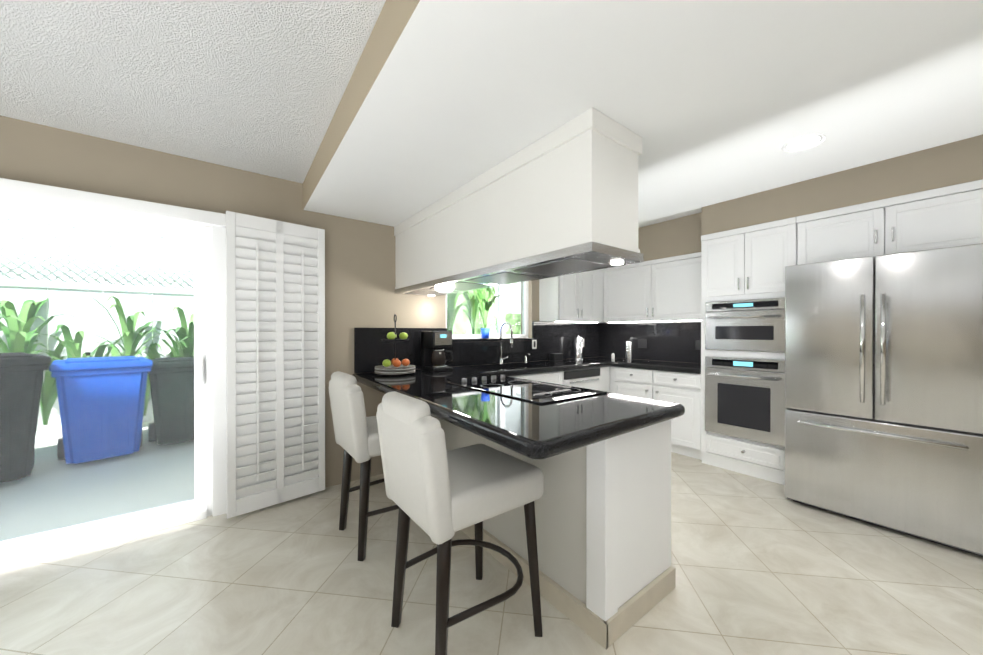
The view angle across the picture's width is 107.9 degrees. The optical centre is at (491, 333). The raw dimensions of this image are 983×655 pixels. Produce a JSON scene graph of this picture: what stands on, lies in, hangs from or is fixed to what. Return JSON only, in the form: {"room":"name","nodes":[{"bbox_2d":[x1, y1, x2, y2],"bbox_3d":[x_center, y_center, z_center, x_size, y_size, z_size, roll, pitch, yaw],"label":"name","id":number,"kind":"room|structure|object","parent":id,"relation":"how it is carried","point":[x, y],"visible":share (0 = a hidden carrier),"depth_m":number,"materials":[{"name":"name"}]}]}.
{"room":"kitchen","nodes":[
{"label":"kitchen","id":0,"kind":"room"},
{"bbox_2d":[0,0,385,182],"bbox_3d":[-0.985,-1.225,-1.035,3.861,0.120,6.730,0,0,-37],"label":"ceiling","id":1,"kind":"structure","parent":0,"point":[257,86],"depth_m":1.60,"materials":[{"name":"white paint"}]},
{"bbox_2d":[0,115,589,487],"bbox_3d":[-1.574,-0.090,2.874,8.050,2.700,0.200,0,0,-37],"label":"wall","id":2,"kind":"structure","parent":0,"point":[360,280],"depth_m":2.70,"materials":[{"name":"paint"}]},
{"bbox_2d":[0,207,206,556],"bbox_3d":[-2.808,0.268,1.880,2.046,1.928,0.160,0,0,-37],"label":"sliding door","id":3,"kind":"structure","parent":2,"relation":"in","point":[36,540],"depth_m":2.26,"materials":[{"name":"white glass"}]},
{"bbox_2d":[0,178,226,568],"bbox_3d":[-2.798,0.222,1.866,2.280,2.085,0.225,0,0,-37],"label":"door frame","id":4,"kind":"structure","parent":2,"relation":"attached to","point":[48,195],"depth_m":2.35,"materials":[{"name":"white paint"}]},
{"bbox_2d":[226,211,324,518],"bbox_3d":[-1.556,0.209,2.630,0.638,2.055,0.166,0,0,-37],"label":"shutter","id":5,"kind":"object","parent":2,"relation":"attached to","point":[275,369],"visible":1,"depth_m":2.58,"materials":[{"name":"white wood"}]},
{"bbox_2d":[354,321,597,372],"bbox_3d":[0.187,0.095,4.068,3.398,0.479,0.026,0,0,-37],"label":"backsplash","id":6,"kind":"structure","parent":2,"relation":"attached to","point":[370,351],"depth_m":3.81,"materials":[{"name":"stone"}]},
{"bbox_2d":[532,340,536,348],"bbox_3d":[0.517,0.130,4.298,0.070,0.110,0.007,0,0,-37],"label":"electrical outlet plate","id":7,"kind":"object","parent":6,"relation":"attached to","point":[534,342],"depth_m":4.29,"materials":[{"name":"white plastic"}]},
{"bbox_2d":[446,281,527,338],"bbox_3d":[-0.039,-0.369,4.027,1.186,0.846,0.060,0,0,-37],"label":"window","id":8,"kind":"structure","parent":2,"relation":"in","point":[500,311],"depth_m":4.13,"materials":[{"name":"glass"}]},
{"bbox_2d":[452,338,532,341],"bbox_3d":[0.006,0.072,3.969,1.184,0.029,0.090,0,0,-37],"label":"window sill","id":9,"kind":"structure","parent":2,"relation":"attached to","point":[483,340],"depth_m":3.89,"materials":[{"name":"stone"}]},
{"bbox_2d":[473,286,506,338],"bbox_3d":[-0.006,-0.250,3.809,0.540,0.609,0.336,0,0,-37],"label":"potted plant","id":10,"kind":"object","parent":9,"relation":"on","point":[484,298],"visible":0.96,"depth_m":3.85,"materials":[{"name":"green plant"}]},
{"bbox_2d":[539,269,607,322],"bbox_3d":[1.159,-0.498,4.598,1.190,0.703,0.355,0,0,-37],"label":"upper cabinet","id":11,"kind":"object","parent":2,"relation":"attached to","point":[577,297],"visible":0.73,"depth_m":4.33,"materials":[{"name":"wood"}]},
{"bbox_2d":[555,321,596,322],"bbox_3d":[1.066,-0.139,4.441,0.750,0.011,0.040,0,0,-37],"label":"under-cabinet light","id":12,"kind":"object","parent":11,"relation":"attached to","point":[555,321],"depth_m":4.38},
{"bbox_2d":[598,321,700,362],"bbox_3d":[2.019,0.094,4.444,0.026,0.479,1.560,0,0,-37],"label":"backsplash","id":13,"kind":"structure","parent":2,"relation":"attached to","point":[671,341],"depth_m":4.42,"materials":[{"name":"stone"}]},
{"bbox_2d":[638,339,646,347],"bbox_3d":[1.918,0.129,4.549,0.006,0.110,0.120,0,0,-37],"label":"electrical outlet plate","id":14,"kind":"object","parent":13,"relation":"attached to","point":[642,343],"depth_m":4.54,"materials":[{"name":"black plastic"}]},
{"bbox_2d":[695,340,700,349],"bbox_3d":[2.342,0.131,3.992,0.006,0.110,0.120,0,0,-37],"label":"electrical outlet plate","id":15,"kind":"object","parent":13,"relation":"attached to","point":[697,342],"depth_m":4.02,"materials":[{"name":"black plastic"}]},
{"bbox_2d":[0,452,982,654],"bbox_3d":[0.582,1.321,0.043,8.050,0.100,6.935,0,0,-37],"label":"floor","id":16,"kind":"structure","parent":0,"point":[763,567],"depth_m":1.75,"materials":[{"name":"tile"}]},
{"bbox_2d":[329,371,398,560],"bbox_3d":[-0.683,0.750,2.273,0.574,1.028,0.476,0,0,-37],"label":"stool","id":17,"kind":"object","parent":16,"relation":"on","point":[356,434],"visible":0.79,"depth_m":2.01,"materials":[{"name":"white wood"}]},
{"bbox_2d":[376,391,543,654],"bbox_3d":[-0.137,0.753,1.520,0.574,1.028,0.476,0,0,-37],"label":"stool","id":18,"kind":"object","parent":16,"relation":"on","point":[438,493],"visible":1,"depth_m":1.36,"materials":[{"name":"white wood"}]},
{"bbox_2d":[431,415,675,649],"bbox_3d":[-0.002,0.832,2.510,0.575,0.859,2.281,0,0,-37],"label":"base cabinet","id":19,"kind":"object","parent":16,"relation":"on","point":[603,534],"visible":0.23,"depth_m":1.61,"materials":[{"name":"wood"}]},
{"bbox_2d":[360,369,684,459],"bbox_3d":[0.042,0.373,2.107,1.048,0.060,1.710,0,0,-37],"label":"countertop","id":20,"kind":"structure","parent":19,"relation":"on","point":[533,430],"depth_m":1.58,"materials":[{"name":"stone"}]},
{"bbox_2d":[447,375,606,403],"bbox_3d":[0.179,0.326,2.255,0.530,0.032,0.910,0,0,-37],"label":"cooktop","id":21,"kind":"object","parent":20,"relation":"in","point":[539,392],"visible":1,"depth_m":2.13,"materials":[{"name":"black glass"}]},
{"bbox_2d":[509,367,609,391],"bbox_3d":[0.503,0.828,3.916,1.926,0.858,0.600,0,0,-37],"label":"base cabinet","id":22,"kind":"object","parent":16,"relation":"on","point":[595,379],"visible":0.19,"depth_m":3.93,"materials":[{"name":"white wood"}]},
{"bbox_2d":[352,357,627,382],"bbox_3d":[0.362,0.457,3.822,3.417,0.240,0.631,0,0,-37],"label":"countertop","id":23,"kind":"structure","parent":22,"relation":"on","point":[534,367],"depth_m":3.75,"materials":[{"name":"stone"}]},
{"bbox_2d":[375,314,415,374],"bbox_3d":[-0.800,0.090,2.973,0.330,0.499,0.330,0,0,-37],"label":"fruit stand","id":24,"kind":"object","parent":23,"relation":"on","point":[395,367],"visible":1,"depth_m":2.91,"materials":[{"name":"black metal"}]},
{"bbox_2d":[421,331,452,371],"bbox_3d":[-0.493,0.158,3.277,0.217,0.360,0.247,0,0,-37],"label":"coffee maker","id":25,"kind":"object","parent":23,"relation":"on","point":[433,354],"visible":1,"depth_m":3.20,"materials":[{"name":"black plastic"}]},
{"bbox_2d":[498,322,512,363],"bbox_3d":[0.179,0.105,3.882,0.116,0.461,0.224,0,0,-37],"label":"faucet","id":26,"kind":"object","parent":23,"relation":"on","point":[501,359],"visible":1,"depth_m":3.91,"materials":[{"name":"silver metal"}]},
{"bbox_2d":[549,353,562,360],"bbox_3d":[0.795,0.289,4.394,0.160,0.089,0.090,0,0,-37],"label":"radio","id":27,"kind":"object","parent":23,"relation":"on","point":[555,356],"visible":1,"depth_m":4.35,"materials":[{"name":"black plastic"}]},
{"bbox_2d":[573,335,583,359],"bbox_3d":[1.121,0.178,4.609,0.140,0.309,0.140,0,0,-37],"label":"paper towel","id":28,"kind":"object","parent":23,"relation":"on","point":[578,348],"visible":1,"depth_m":4.56,"materials":[{"name":"paper"}]},
{"bbox_2d":[625,341,632,359],"bbox_3d":[1.747,0.218,4.546,0.090,0.230,0.090,0,0,-37],"label":"canister","id":29,"kind":"object","parent":23,"relation":"on","point":[628,350],"visible":1,"depth_m":4.51,"materials":[{"name":"metal"}]},
{"bbox_2d":[610,366,701,459],"bbox_3d":[1.966,0.827,4.038,0.550,0.858,0.973,0,0,-37],"label":"base cabinet","id":30,"kind":"object","parent":16,"relation":"on","point":[684,389],"visible":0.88,"depth_m":3.66,"materials":[{"name":"wood"}]},
{"bbox_2d":[612,359,700,373],"bbox_3d":[1.967,0.366,4.033,0.607,0.060,0.974,0,0,-37],"label":"countertop","id":31,"kind":"structure","parent":30,"relation":"on","point":[682,367],"depth_m":3.88,"materials":[{"name":"stone"}]},
{"bbox_2d":[701,217,796,484],"bbox_3d":[2.450,0.157,3.333,0.683,2.203,0.719,0,0,-37],"label":"tall cabinet","id":32,"kind":"object","parent":16,"relation":"on","point":[743,408],"visible":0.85,"depth_m":3.15,"materials":[{"name":"wood"}]},
{"bbox_2d":[785,243,982,556],"bbox_3d":[2.790,0.382,2.550,0.976,1.760,0.910,0,0,-37],"label":"fridge","id":33,"kind":"object","parent":16,"relation":"on","point":[884,391],"visible":1,"depth_m":2.23,"materials":[{"name":"metal"}]},
{"bbox_2d":[303,0,982,226],"bbox_3d":[1.447,-1.169,0.814,2.629,0.406,6.730,0,0,-37],"label":"ceiling","id":34,"kind":"structure","parent":0,"point":[710,102],"depth_m":1.43,"materials":[{"name":"paint"}]},
{"bbox_2d":[394,107,643,296],"bbox_3d":[-0.065,-0.662,2.519,0.414,0.619,2.181,0,0,-37],"label":"range hood","id":35,"kind":"object","parent":34,"relation":"attached to","point":[561,200],"visible":1,"depth_m":1.84,"materials":[{"name":"metal"}]},
{"bbox_2d":[782,133,825,151],"bbox_3d":[1.583,-0.967,1.816,0.170,0.004,0.170,0,0,-37],"label":"recessed light","id":36,"kind":"object","parent":34,"relation":"in","point":[804,142],"visible":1,"depth_m":1.81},
{"bbox_2d":[638,207,701,227],"bbox_3d":[3.031,-1.316,2.017,1.350,0.120,6.730,0,0,-37],"label":"ceiling","id":37,"kind":"structure","parent":0,"point":[675,216],"depth_m":3.90,"materials":[{"name":"white paint"}]},
{"bbox_2d":[638,135,982,260],"bbox_3d":[2.898,-1.051,2.795,0.618,0.413,5.328,0,0,-37],"label":"wall","id":38,"kind":"structure","parent":0,"point":[952,163],"depth_m":2.72,"materials":[{"name":"paint"}]},
{"bbox_3d":[3.708,-0.088,2.411,0.200,2.700,6.930,0,0,-37],"label":"wall","id":39,"kind":"structure","parent":0,"visible":0},
{"bbox_2d":[604,262,643,321],"bbox_3d":[1.802,-0.496,4.477,0.328,0.701,0.700,0,0,-37],"label":"upper cabinet","id":40,"kind":"object","parent":39,"relation":"attached to","point":[623,285],"depth_m":4.42,"materials":[{"name":"wood"}]},
{"bbox_2d":[644,252,700,320],"bbox_3d":[2.159,-0.494,4.008,0.328,0.701,0.700,0,0,-37],"label":"upper cabinet","id":41,"kind":"object","parent":39,"relation":"attached to","point":[666,289],"depth_m":3.94,"materials":[{"name":"wood"}]},
{"bbox_2d":[608,320,700,322],"bbox_3d":[1.906,-0.138,4.187,0.040,0.011,1.220,0,0,-37],"label":"under-cabinet light","id":42,"kind":"object","parent":41,"relation":"attached to","point":[631,322],"depth_m":4.14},
{"bbox_2d":[796,179,982,264],"bbox_3d":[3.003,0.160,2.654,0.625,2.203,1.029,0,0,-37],"label":"upper cabinet","id":43,"kind":"object","parent":39,"relation":"attached to","point":[946,217],"visible":0.83,"depth_m":2.46,"materials":[{"name":"wood"}]},
{"label":"outside","id":44,"kind":"structure","parent":0,"visible":0},
{"bbox_2d":[0,421,194,539],"bbox_3d":[-4.676,1.343,6.092,18.000,0.110,8.670,0,0,-37],"label":"ground","id":45,"kind":"structure","parent":44,"point":[33,498],"depth_m":3.04,"materials":[{"name":"concrete"}]},
{"bbox_2d":[0,352,50,482],"bbox_3d":[-4.398,0.740,3.037,0.916,1.120,0.740,0,0,33],"label":"bin","id":46,"kind":"object","parent":45,"relation":"on","point":[18,461],"depth_m":3.00,"materials":[{"name":"black plastic"}]},
{"bbox_2d":[49,356,152,463],"bbox_3d":[-4.059,0.777,3.736,0.856,1.040,0.680,0,0,41],"label":"bin","id":47,"kind":"object","parent":45,"relation":"on","point":[88,386],"depth_m":3.49,"materials":[{"name":"blue plastic"}]},
{"bbox_2d":[147,357,206,444],"bbox_3d":[-3.708,0.795,4.317,0.856,1.000,0.680,0,0,45],"label":"bin","id":48,"kind":"object","parent":45,"relation":"on","point":[183,405],"depth_m":4.00,"materials":[{"name":"black plastic"}]},
{"bbox_2d":[0,219,520,433],"bbox_3d":[-3.919,-3.148,5.080,28.000,9.200,5.270,0,0,-37],"label":"garden","id":49,"kind":"object","parent":45,"relation":"on","point":[71,259],"depth_m":4.95,"materials":[{"name":"green plant"}]}
]}

